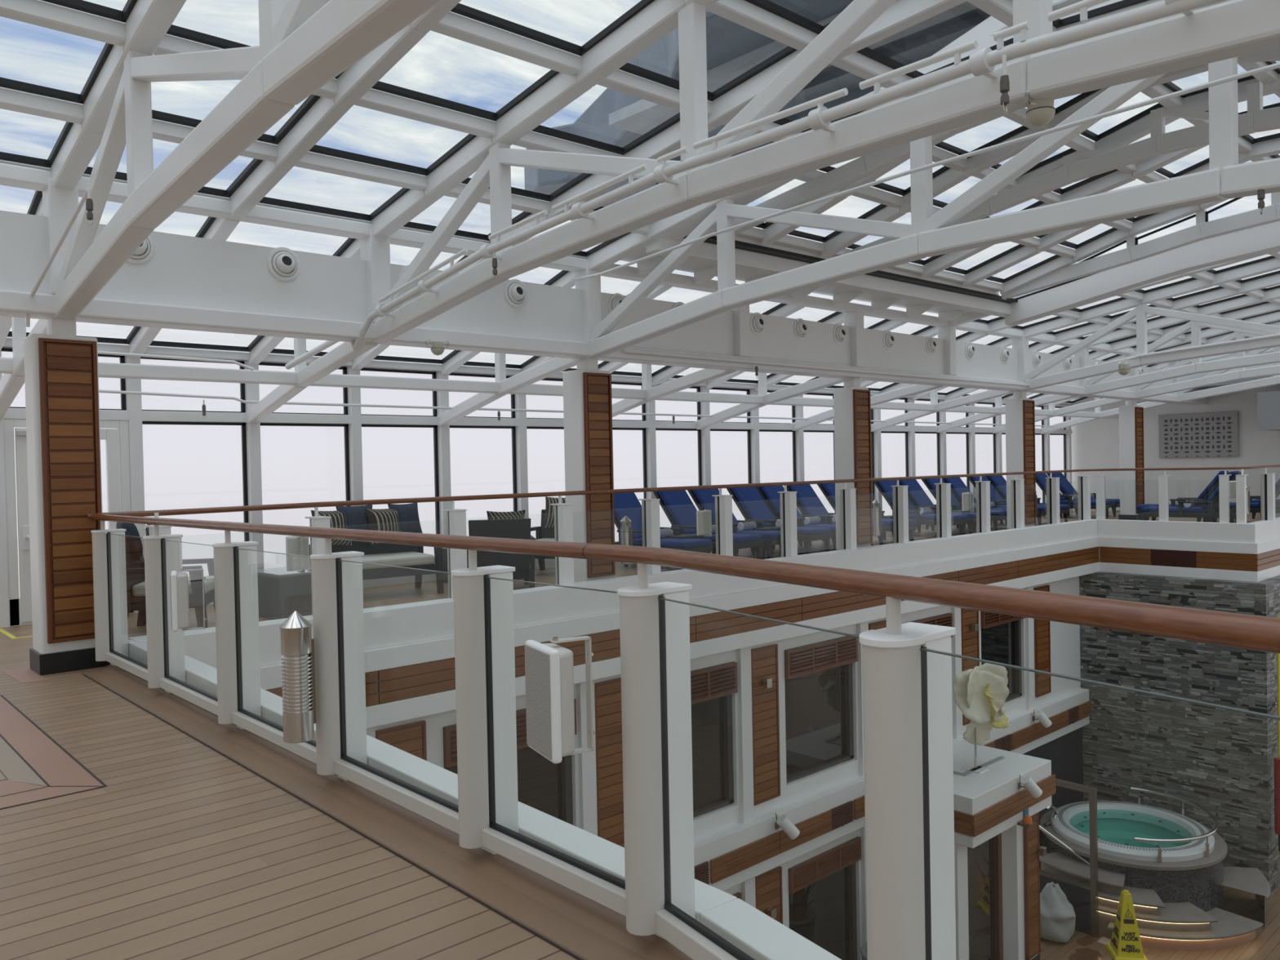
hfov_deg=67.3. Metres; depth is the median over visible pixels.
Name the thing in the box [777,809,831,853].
panel
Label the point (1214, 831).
handrail
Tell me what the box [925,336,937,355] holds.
air nozzle
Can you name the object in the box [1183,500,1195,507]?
rolled towel
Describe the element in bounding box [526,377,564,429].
window
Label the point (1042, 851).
wall sconce
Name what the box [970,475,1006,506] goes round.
cushion
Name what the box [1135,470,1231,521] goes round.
sun lounger
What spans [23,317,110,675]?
pillar
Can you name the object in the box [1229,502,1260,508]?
seat cushion
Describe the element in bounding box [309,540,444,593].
sofa
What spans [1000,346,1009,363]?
air nozzle
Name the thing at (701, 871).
vent grille
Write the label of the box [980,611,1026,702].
window
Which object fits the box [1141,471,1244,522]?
sun lounger
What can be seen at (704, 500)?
cushion
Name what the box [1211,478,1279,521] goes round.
sun lounger
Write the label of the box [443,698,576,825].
window
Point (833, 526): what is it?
seat cushion
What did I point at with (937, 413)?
window
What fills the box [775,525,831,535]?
seat cushion
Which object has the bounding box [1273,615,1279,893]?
pole
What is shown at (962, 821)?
panel
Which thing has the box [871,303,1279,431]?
roof truss
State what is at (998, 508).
seat cushion
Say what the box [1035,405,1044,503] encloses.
window
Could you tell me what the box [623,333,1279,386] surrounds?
pipe
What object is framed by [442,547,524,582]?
table
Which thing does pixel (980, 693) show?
sculpture
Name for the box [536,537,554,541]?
seat cushion
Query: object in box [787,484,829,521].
cushion
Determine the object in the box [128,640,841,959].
kerb
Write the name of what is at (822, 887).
window
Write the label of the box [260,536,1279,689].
wall ledge
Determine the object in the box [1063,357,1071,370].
air nozzle
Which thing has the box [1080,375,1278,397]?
ceiling soffit
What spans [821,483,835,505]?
cushion
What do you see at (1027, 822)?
beacon
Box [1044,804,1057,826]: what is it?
grab rail
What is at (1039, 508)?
seat cushion
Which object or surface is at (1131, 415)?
pillar
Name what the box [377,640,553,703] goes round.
panel
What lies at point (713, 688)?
window
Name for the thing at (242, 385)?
window
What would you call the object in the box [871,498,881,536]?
wall lamp
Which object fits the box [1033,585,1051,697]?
panel
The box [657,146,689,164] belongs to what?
tube
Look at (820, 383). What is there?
rafter
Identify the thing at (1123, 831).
water
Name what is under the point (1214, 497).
cushion
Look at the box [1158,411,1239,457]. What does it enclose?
relief panel
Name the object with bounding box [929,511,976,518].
seat cushion
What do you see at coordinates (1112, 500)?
seat cushion
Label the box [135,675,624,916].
floor
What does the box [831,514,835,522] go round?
rolled towel
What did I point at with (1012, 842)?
wall
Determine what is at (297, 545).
speaker
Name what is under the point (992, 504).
rolled towel
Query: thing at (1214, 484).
cushion
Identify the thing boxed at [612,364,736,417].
rafter
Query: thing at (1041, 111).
smoke detector
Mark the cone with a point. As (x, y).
(1125, 944)
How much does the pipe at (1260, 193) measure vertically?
0.823 m
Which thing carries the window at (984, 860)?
in the wall at (1012, 842)
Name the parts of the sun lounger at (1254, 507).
frame, armrest, frame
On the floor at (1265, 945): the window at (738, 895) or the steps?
the steps
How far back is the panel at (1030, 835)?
13.91 m
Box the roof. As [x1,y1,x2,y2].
[684,0,1279,302]
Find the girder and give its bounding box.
[0,162,1208,404]
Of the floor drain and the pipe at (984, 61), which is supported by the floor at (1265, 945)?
the floor drain
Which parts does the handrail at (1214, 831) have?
post, post, post, post, post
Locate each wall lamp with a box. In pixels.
[620,515,632,564]
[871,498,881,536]
[1035,491,1037,518]
[1246,484,1249,514]
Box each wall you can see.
[366,576,1083,959]
[954,824,1039,959]
[1040,875,1090,935]
[1062,346,1279,513]
[1079,571,1279,897]
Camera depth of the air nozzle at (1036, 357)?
17.26 m
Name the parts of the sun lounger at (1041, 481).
frame, armrest, frame, leg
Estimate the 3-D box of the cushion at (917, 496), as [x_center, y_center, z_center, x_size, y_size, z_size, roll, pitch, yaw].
[5.479,0.301,18.937,0.554,0.705,0.574,0,1,44]
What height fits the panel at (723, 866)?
0.271 m
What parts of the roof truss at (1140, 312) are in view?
post, post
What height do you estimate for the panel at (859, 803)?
0.271 m
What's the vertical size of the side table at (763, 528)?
0.435 m
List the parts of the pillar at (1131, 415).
panel frame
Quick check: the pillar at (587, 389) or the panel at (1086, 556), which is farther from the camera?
the panel at (1086, 556)
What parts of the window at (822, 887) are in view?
dark glass, frame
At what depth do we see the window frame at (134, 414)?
12.53 m
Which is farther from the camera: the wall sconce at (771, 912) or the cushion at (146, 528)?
the wall sconce at (771, 912)
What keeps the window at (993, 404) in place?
in the window frame at (134, 414)
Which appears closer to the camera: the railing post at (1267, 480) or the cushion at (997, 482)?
the railing post at (1267, 480)
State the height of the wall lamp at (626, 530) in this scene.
0.542 m
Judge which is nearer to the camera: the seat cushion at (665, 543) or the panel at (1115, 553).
the seat cushion at (665, 543)
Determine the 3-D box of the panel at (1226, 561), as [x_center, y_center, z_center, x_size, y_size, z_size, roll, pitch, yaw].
[10.130,1.404,16.614,0.035,0.289,0.929,-2,1,-42]
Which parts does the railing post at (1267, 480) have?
post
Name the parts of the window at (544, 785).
frame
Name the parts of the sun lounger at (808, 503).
frame, armrest, leg, frame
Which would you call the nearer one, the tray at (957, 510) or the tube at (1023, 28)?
the tube at (1023, 28)
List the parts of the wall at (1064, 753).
mosaic panel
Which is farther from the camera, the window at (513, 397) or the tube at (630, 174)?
the window at (513, 397)
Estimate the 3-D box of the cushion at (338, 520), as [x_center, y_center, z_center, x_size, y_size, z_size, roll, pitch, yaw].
[-3.525,0.548,10.992,0.435,0.422,0.197,-2,1,-26]
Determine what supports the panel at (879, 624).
attached to the wall at (1064, 753)
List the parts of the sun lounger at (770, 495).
frame, armrest, leg, armrest, frame, leg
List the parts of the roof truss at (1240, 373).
post, post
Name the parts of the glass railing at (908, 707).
post, stem, post, rail, post, stem, post, rail, post, stem, post, rail, post, stem, post, rail, post, stem, post, rail, post, stem, post, handrail, rail, stem, post, post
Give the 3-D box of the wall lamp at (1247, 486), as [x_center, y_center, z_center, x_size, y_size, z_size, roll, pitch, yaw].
[10.845,0.343,17.216,0.129,0.542,0.129,-2,1,-42]
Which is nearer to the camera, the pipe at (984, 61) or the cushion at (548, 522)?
the pipe at (984, 61)
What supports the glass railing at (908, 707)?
attached to the kerb
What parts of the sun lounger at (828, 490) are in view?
frame, armrest, frame, leg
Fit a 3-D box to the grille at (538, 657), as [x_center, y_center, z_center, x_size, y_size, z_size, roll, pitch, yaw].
[-0.275,0.595,2.591,0.005,0.278,0.174,-2,1,-28]
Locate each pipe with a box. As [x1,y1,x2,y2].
[26,188,93,327]
[97,351,253,370]
[98,389,1053,426]
[284,0,1226,369]
[568,62,1279,282]
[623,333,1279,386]
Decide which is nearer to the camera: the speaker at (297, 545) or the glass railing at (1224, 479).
the speaker at (297, 545)
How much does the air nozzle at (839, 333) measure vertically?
0.287 m
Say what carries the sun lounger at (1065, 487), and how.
on the floor at (388, 595)
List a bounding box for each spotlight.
[774,812,799,839]
[1017,773,1042,797]
[1031,708,1052,727]
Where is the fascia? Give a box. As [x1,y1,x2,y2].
[128,516,1279,668]
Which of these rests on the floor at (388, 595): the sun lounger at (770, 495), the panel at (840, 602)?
the sun lounger at (770, 495)
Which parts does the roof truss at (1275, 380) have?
post, post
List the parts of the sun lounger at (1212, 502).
frame, armrest, armrest, leg, leg, frame, leg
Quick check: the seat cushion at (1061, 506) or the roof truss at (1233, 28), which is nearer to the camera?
the roof truss at (1233, 28)
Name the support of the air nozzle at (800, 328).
attached to the girder
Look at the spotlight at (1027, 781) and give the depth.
13.14 m
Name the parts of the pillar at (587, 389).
panel frame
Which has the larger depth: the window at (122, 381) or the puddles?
the puddles
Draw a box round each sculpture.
[279,610,316,743]
[952,662,1008,773]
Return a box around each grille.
[169,574,172,630]
[524,644,551,759]
[694,861,709,884]
[830,800,853,830]
[994,733,1011,751]
[1066,706,1078,724]
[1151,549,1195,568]
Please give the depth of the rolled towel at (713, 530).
14.20 m
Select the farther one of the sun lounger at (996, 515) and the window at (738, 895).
the sun lounger at (996, 515)
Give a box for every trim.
[0,674,584,959]
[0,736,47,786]
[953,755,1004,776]
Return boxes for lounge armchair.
[124,539,215,627]
[466,518,535,587]
[530,509,555,570]
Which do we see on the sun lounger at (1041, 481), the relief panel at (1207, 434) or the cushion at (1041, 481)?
the cushion at (1041, 481)
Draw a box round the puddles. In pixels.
[1067,934,1102,959]
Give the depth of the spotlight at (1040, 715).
16.47 m
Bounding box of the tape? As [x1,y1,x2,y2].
[0,627,32,639]
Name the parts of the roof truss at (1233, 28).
post, post, post, post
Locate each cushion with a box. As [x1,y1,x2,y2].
[115,521,142,561]
[132,575,214,597]
[145,524,149,535]
[311,510,352,545]
[335,504,372,529]
[361,551,434,569]
[364,508,400,545]
[387,502,422,533]
[486,509,525,519]
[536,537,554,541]
[542,496,565,528]
[613,492,642,538]
[632,537,711,548]
[657,489,697,533]
[692,488,738,528]
[692,533,762,542]
[730,486,775,526]
[737,528,780,539]
[759,485,802,517]
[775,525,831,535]
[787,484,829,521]
[804,524,835,532]
[817,521,884,528]
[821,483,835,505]
[876,480,915,514]
[881,518,915,525]
[898,479,934,506]
[908,513,967,520]
[924,478,961,509]
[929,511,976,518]
[944,477,976,502]
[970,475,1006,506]
[974,509,1006,515]
[975,507,1006,510]
[987,475,1006,498]
[993,505,1046,511]
[1035,473,1065,500]
[1037,503,1069,509]
[1051,472,1077,493]
[1059,499,1110,505]
[1075,498,1119,503]
[1135,503,1195,509]
[1141,506,1204,512]
[1194,470,1228,506]
[1200,471,1239,509]
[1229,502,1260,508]
[1249,498,1279,504]
[1258,478,1279,504]
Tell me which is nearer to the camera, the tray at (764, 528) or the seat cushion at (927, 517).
the tray at (764, 528)
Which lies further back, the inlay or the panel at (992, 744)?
the panel at (992, 744)
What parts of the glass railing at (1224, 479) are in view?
post, post, handrail, post, post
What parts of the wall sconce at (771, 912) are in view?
plate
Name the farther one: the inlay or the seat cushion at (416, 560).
the seat cushion at (416, 560)
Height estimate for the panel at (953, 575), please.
0.289 m
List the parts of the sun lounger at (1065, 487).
frame, leg, leg, frame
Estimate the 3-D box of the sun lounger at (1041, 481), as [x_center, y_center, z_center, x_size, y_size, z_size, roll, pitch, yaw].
[10.018,0.339,22.402,1.623,1.078,0.722,0,1,44]
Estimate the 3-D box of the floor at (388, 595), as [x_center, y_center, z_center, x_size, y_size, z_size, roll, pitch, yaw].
[4.580,1.147,15.398,24.125,0.172,6.438,-2,1,-42]
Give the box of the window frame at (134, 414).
[0,346,1073,627]
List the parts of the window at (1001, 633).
dark glass, frame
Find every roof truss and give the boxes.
[0,0,442,420]
[245,0,1279,423]
[437,57,1279,426]
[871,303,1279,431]
[935,320,1279,432]
[991,331,1279,433]
[1039,346,1279,434]
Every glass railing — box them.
[87,468,1100,614]
[90,514,1279,959]
[1095,464,1279,523]
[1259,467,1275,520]
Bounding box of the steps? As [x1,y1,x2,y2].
[1039,852,1263,951]
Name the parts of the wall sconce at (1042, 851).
plate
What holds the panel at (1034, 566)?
attached to the wall ledge at (1099, 557)
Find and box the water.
[1074,817,1187,848]
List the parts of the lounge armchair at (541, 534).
armrest, leg, seat, backrest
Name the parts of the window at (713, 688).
dark glass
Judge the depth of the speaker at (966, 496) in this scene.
15.76 m
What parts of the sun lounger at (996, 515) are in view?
frame, leg, frame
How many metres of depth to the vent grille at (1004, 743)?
15.89 m
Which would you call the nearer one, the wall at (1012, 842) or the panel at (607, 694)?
the panel at (607, 694)
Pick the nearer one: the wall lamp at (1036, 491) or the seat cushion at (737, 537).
the seat cushion at (737, 537)
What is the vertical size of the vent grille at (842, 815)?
0.278 m
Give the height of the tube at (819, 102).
0.077 m
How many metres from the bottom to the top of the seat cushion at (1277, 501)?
0.096 m
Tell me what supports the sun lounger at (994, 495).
on the floor at (388, 595)
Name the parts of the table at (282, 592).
glass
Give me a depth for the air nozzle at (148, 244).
7.39 m
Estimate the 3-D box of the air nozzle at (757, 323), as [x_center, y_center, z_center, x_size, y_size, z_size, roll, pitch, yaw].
[1.507,-1.986,12.205,0.287,0.287,0.126,-2,1,-42]
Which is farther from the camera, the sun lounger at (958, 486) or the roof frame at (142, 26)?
the sun lounger at (958, 486)
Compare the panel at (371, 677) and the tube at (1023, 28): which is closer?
the tube at (1023, 28)
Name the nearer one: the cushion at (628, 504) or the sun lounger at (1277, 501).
the cushion at (628, 504)
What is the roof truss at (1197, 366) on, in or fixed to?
on the window frame at (134, 414)
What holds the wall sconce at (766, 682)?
attached to the panel at (764, 660)
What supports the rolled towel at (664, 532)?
on the sun lounger at (628, 504)
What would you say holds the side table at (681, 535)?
on the floor at (388, 595)
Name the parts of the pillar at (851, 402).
panel frame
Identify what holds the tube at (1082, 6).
attached to the pipe at (984, 61)
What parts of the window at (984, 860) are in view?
frame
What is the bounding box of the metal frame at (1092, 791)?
[1040,778,1098,937]
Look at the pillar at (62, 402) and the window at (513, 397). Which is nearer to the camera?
the pillar at (62, 402)
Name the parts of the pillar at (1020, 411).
panel frame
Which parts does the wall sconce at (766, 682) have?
plate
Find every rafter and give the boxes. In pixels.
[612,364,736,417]
[695,372,850,429]
[791,380,943,431]
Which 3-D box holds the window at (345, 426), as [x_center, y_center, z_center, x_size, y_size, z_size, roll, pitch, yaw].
[-4.026,-0.143,11.541,1.117,2.480,0.039,-2,1,-42]
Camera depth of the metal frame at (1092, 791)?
14.84 m
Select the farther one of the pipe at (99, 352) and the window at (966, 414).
the window at (966, 414)
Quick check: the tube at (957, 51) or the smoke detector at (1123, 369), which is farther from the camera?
the smoke detector at (1123, 369)
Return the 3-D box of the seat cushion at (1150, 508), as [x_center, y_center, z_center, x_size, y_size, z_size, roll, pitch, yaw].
[10.227,0.567,18.328,1.096,0.096,0.574,0,1,41]
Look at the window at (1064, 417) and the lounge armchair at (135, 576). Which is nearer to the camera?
the lounge armchair at (135, 576)
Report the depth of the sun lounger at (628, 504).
13.63 m
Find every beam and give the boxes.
[0,357,1119,418]
[620,0,1279,325]
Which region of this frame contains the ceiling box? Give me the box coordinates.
[1257,391,1279,430]
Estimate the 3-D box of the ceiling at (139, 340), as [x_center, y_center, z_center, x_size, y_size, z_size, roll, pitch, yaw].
[1.652,-2.002,14.493,28.816,0.987,3.115,-2,1,-42]
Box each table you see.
[257,564,311,619]
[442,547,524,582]
[665,533,702,538]
[751,526,781,557]
[883,515,913,540]
[951,509,976,533]
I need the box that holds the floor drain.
[1097,936,1111,945]
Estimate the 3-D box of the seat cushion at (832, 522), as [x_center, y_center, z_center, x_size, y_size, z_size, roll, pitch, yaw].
[3.490,0.760,16.144,1.096,0.096,0.574,0,1,44]
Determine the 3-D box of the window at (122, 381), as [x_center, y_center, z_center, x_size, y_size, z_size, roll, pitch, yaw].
[-5.895,-1.019,9.852,1.117,0.596,0.039,-2,1,-42]
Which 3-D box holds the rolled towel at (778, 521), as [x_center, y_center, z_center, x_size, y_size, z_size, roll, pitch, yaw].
[2.307,0.684,15.376,0.130,0.130,0.331,0,1,44]
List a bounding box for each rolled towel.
[660,528,672,537]
[711,524,715,533]
[737,520,756,530]
[775,519,780,527]
[804,515,820,524]
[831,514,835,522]
[920,506,931,514]
[971,502,976,509]
[990,501,995,507]
[1070,494,1077,500]
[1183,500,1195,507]
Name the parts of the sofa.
backrest, seat, leg, armrest, leg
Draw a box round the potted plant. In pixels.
[860,942,867,959]
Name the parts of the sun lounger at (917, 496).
frame, leg, leg, armrest, leg, frame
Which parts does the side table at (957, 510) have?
leg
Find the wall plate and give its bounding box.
[1022,808,1028,817]
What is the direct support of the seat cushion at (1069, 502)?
on the sun lounger at (1041, 481)
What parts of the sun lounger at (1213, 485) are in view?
leg, frame, armrest, frame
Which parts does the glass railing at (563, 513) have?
stem, post, stem, post, stem, post, stem, post, handrail, post, post, post, post, post, post, post, post, post, post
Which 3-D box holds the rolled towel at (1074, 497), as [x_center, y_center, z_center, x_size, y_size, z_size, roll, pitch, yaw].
[10.113,0.409,22.434,0.130,0.130,0.331,0,1,44]
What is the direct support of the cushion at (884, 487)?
on the sun lounger at (884, 487)
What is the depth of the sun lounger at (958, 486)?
19.97 m
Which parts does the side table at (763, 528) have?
leg, leg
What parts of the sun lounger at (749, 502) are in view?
frame, armrest, armrest, leg, frame, leg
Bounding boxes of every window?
[1,347,126,410]
[140,356,248,541]
[258,362,350,500]
[360,368,439,559]
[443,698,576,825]
[448,373,517,511]
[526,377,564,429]
[611,382,647,542]
[654,384,702,485]
[690,661,737,817]
[709,387,751,483]
[732,892,742,899]
[759,390,795,481]
[784,634,857,782]
[788,835,861,959]
[803,392,835,512]
[870,395,874,502]
[880,398,908,476]
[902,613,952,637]
[915,399,939,475]
[946,404,968,488]
[974,402,995,472]
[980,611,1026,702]
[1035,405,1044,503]
[1049,406,1066,477]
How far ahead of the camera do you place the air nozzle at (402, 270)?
8.88 m
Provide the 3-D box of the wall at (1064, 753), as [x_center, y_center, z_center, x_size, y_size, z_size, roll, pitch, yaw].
[2.122,4.450,12.748,32.190,5.481,0.326,-2,1,-42]
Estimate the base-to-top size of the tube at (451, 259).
0.236 m
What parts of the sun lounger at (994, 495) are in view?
frame, leg, frame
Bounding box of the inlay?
[0,666,103,808]
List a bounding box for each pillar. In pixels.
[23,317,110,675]
[562,358,615,582]
[833,377,872,551]
[1004,391,1035,529]
[1118,400,1144,519]
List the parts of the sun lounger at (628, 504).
frame, armrest, frame, armrest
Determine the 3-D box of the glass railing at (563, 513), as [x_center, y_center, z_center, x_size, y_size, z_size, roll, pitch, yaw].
[2.342,0.549,12.756,17.084,1.085,0.319,-2,1,-42]
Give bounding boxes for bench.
[1221,866,1270,928]
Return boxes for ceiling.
[0,190,1167,407]
[950,249,1279,362]
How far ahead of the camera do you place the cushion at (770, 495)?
16.04 m
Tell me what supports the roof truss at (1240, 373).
on the window frame at (134, 414)
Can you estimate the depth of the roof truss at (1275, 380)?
21.39 m
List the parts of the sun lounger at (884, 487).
frame, armrest, armrest, frame, leg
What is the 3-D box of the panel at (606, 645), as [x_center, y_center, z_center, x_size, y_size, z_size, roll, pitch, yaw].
[-0.117,1.717,10.252,1.991,0.289,0.035,-2,1,-42]
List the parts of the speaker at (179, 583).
frame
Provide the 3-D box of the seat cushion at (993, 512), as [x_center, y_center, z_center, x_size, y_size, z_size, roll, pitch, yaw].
[6.728,0.646,19.072,1.096,0.096,0.574,0,1,44]
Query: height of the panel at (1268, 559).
0.289 m
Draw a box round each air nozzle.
[126,235,155,264]
[266,247,301,281]
[398,265,426,295]
[503,279,528,307]
[608,293,625,312]
[671,302,684,308]
[749,312,764,335]
[793,318,807,340]
[832,324,846,344]
[882,330,894,350]
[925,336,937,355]
[964,342,975,359]
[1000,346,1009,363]
[1031,351,1041,366]
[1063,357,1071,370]
[1092,359,1099,364]
[1138,366,1143,374]
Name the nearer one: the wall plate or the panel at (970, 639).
the wall plate
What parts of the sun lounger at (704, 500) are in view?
frame, leg, armrest, armrest, leg, frame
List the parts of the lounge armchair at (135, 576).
backrest, leg, armrest, seat, armrest, leg, leg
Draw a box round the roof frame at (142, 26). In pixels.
[0,0,1231,271]
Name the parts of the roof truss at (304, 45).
post, post, post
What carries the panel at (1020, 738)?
attached to the wall ledge at (974, 793)
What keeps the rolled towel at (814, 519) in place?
on the sun lounger at (770, 495)
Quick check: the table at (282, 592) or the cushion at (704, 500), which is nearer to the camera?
the table at (282, 592)
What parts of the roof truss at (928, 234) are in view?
post, post, post, post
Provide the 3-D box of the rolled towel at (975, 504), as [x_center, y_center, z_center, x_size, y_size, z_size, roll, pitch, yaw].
[6.630,0.532,19.284,0.130,0.130,0.331,0,1,44]
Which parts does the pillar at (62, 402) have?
panel frame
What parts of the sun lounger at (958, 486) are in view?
frame, armrest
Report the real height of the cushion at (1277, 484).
0.705 m
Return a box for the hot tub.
[1040,800,1227,911]
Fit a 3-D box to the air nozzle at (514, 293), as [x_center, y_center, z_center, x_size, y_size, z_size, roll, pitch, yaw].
[-1.241,-1.889,9.720,0.287,0.287,0.126,-2,1,-42]
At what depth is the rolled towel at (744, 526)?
14.69 m
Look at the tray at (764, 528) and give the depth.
14.71 m
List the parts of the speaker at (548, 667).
frame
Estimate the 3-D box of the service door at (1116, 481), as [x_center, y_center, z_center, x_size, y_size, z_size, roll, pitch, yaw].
[12.442,0.372,24.502,0.035,0.826,0.696,-2,1,-42]
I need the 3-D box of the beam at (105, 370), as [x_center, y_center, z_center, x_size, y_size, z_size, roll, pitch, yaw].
[1.292,-1.220,14.354,29.928,0.130,0.122,-2,1,-42]
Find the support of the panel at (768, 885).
attached to the wall at (1064, 753)
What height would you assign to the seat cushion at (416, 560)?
0.113 m
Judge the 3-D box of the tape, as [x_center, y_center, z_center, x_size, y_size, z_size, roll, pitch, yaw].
[-5.604,1.424,9.309,0.948,0.012,0.905,-2,1,-42]
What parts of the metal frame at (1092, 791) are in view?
post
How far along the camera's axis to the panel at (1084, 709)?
17.93 m
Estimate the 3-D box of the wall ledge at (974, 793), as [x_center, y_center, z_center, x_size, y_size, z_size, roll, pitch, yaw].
[-0.173,4.597,9.532,24.464,0.652,1.670,-2,1,-42]
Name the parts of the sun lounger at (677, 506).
frame, armrest, leg, frame, leg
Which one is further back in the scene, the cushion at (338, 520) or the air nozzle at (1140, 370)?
the air nozzle at (1140, 370)
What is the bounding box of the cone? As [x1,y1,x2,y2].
[1105,889,1147,959]
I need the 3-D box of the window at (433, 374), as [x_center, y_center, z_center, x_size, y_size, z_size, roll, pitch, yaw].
[-3.100,-0.175,12.377,1.117,2.480,0.039,-2,1,-42]
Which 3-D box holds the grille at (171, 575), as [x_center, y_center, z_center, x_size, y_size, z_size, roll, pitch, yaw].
[-2.443,0.631,5.011,0.005,0.278,0.174,-2,1,-25]
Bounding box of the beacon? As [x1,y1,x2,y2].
[1017,814,1034,827]
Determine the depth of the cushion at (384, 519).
11.18 m
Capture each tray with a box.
[752,526,780,530]
[884,515,913,518]
[951,509,976,511]
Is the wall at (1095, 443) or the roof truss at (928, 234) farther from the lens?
the wall at (1095, 443)
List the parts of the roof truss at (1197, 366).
post, post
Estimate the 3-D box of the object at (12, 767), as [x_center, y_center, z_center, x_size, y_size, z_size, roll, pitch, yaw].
[-5.769,1.480,3.210,6.112,0.028,2.458,-2,1,-42]
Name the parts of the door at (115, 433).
lock plate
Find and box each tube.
[377,248,468,302]
[488,209,547,242]
[551,163,648,212]
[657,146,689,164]
[693,88,848,150]
[858,40,977,93]
[993,20,1031,50]
[1047,0,1110,22]
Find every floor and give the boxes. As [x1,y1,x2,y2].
[0,627,692,959]
[1,511,1279,672]
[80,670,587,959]
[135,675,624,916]
[1038,885,1279,959]
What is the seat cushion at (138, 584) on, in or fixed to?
on the lounge armchair at (135, 576)
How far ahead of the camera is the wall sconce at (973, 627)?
15.39 m
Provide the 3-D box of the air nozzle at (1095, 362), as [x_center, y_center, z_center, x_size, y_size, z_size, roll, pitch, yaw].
[9.023,-2.250,19.001,0.287,0.287,0.126,-2,1,-42]
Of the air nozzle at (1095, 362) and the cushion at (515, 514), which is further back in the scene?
the air nozzle at (1095, 362)
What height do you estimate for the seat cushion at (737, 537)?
0.096 m
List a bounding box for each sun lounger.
[613,492,712,569]
[653,489,763,559]
[687,488,781,559]
[726,486,831,554]
[755,485,835,549]
[783,484,885,546]
[817,483,915,541]
[873,480,968,535]
[895,479,976,533]
[921,478,1007,530]
[942,477,1006,526]
[967,475,1046,525]
[985,475,1069,522]
[1035,473,1110,517]
[1046,472,1119,516]
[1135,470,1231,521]
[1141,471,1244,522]
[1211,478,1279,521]
[1249,498,1279,519]
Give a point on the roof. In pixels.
(1108, 162)
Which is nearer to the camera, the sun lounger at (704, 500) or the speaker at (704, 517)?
the speaker at (704, 517)
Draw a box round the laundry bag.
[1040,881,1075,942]
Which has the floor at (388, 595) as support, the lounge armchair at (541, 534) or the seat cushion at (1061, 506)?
the lounge armchair at (541, 534)
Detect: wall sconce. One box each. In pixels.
[760,677,772,688]
[764,906,776,919]
[969,623,978,631]
[1036,845,1046,856]
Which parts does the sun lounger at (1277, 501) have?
leg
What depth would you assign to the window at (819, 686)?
13.00 m
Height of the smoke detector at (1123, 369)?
0.215 m
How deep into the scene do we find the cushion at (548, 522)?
13.16 m
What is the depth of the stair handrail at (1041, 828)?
15.75 m
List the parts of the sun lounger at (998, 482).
frame, frame, leg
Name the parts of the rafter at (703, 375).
post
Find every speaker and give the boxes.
[169,568,206,631]
[285,536,309,573]
[524,635,595,764]
[696,509,711,536]
[961,491,973,511]
[1229,480,1235,498]
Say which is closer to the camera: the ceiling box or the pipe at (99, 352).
the pipe at (99, 352)
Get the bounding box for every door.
[3,418,133,626]
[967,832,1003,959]
[1113,478,1119,511]
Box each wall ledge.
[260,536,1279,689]
[365,561,1279,728]
[376,546,1251,693]
[693,688,1089,890]
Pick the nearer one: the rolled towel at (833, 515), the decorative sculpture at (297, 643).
the decorative sculpture at (297, 643)
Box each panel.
[265,671,378,706]
[375,720,426,760]
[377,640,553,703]
[554,616,695,666]
[594,677,624,847]
[694,597,801,641]
[710,831,779,884]
[751,644,780,805]
[755,866,782,924]
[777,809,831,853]
[800,591,885,620]
[853,795,865,820]
[868,619,886,630]
[901,570,958,600]
[953,809,972,836]
[958,560,1017,584]
[960,608,979,725]
[972,773,1055,836]
[983,741,995,747]
[1010,710,1068,750]
[1017,553,1060,577]
[1022,812,1040,959]
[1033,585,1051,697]
[1058,546,1098,569]
[1077,700,1091,719]
[1099,546,1151,564]
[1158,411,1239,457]
[1195,551,1257,571]
[1257,548,1279,571]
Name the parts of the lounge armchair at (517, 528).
armrest, backrest, seat, leg, leg, armrest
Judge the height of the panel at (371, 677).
0.289 m
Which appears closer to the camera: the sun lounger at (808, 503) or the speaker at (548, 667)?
the speaker at (548, 667)
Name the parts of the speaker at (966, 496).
frame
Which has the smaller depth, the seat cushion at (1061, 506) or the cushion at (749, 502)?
the cushion at (749, 502)
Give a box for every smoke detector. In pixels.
[425,338,449,355]
[1026,91,1055,126]
[1117,361,1130,375]
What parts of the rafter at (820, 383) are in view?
post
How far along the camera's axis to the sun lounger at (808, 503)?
16.54 m
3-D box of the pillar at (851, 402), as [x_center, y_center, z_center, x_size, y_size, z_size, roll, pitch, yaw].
[3.062,-0.157,13.843,0.457,2.608,0.378,-2,1,-42]
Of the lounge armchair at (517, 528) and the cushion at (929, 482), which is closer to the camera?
the lounge armchair at (517, 528)
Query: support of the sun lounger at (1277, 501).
on the floor at (388, 595)
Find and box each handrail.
[1039,824,1089,866]
[1130,786,1218,863]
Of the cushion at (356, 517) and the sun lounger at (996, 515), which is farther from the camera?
the sun lounger at (996, 515)

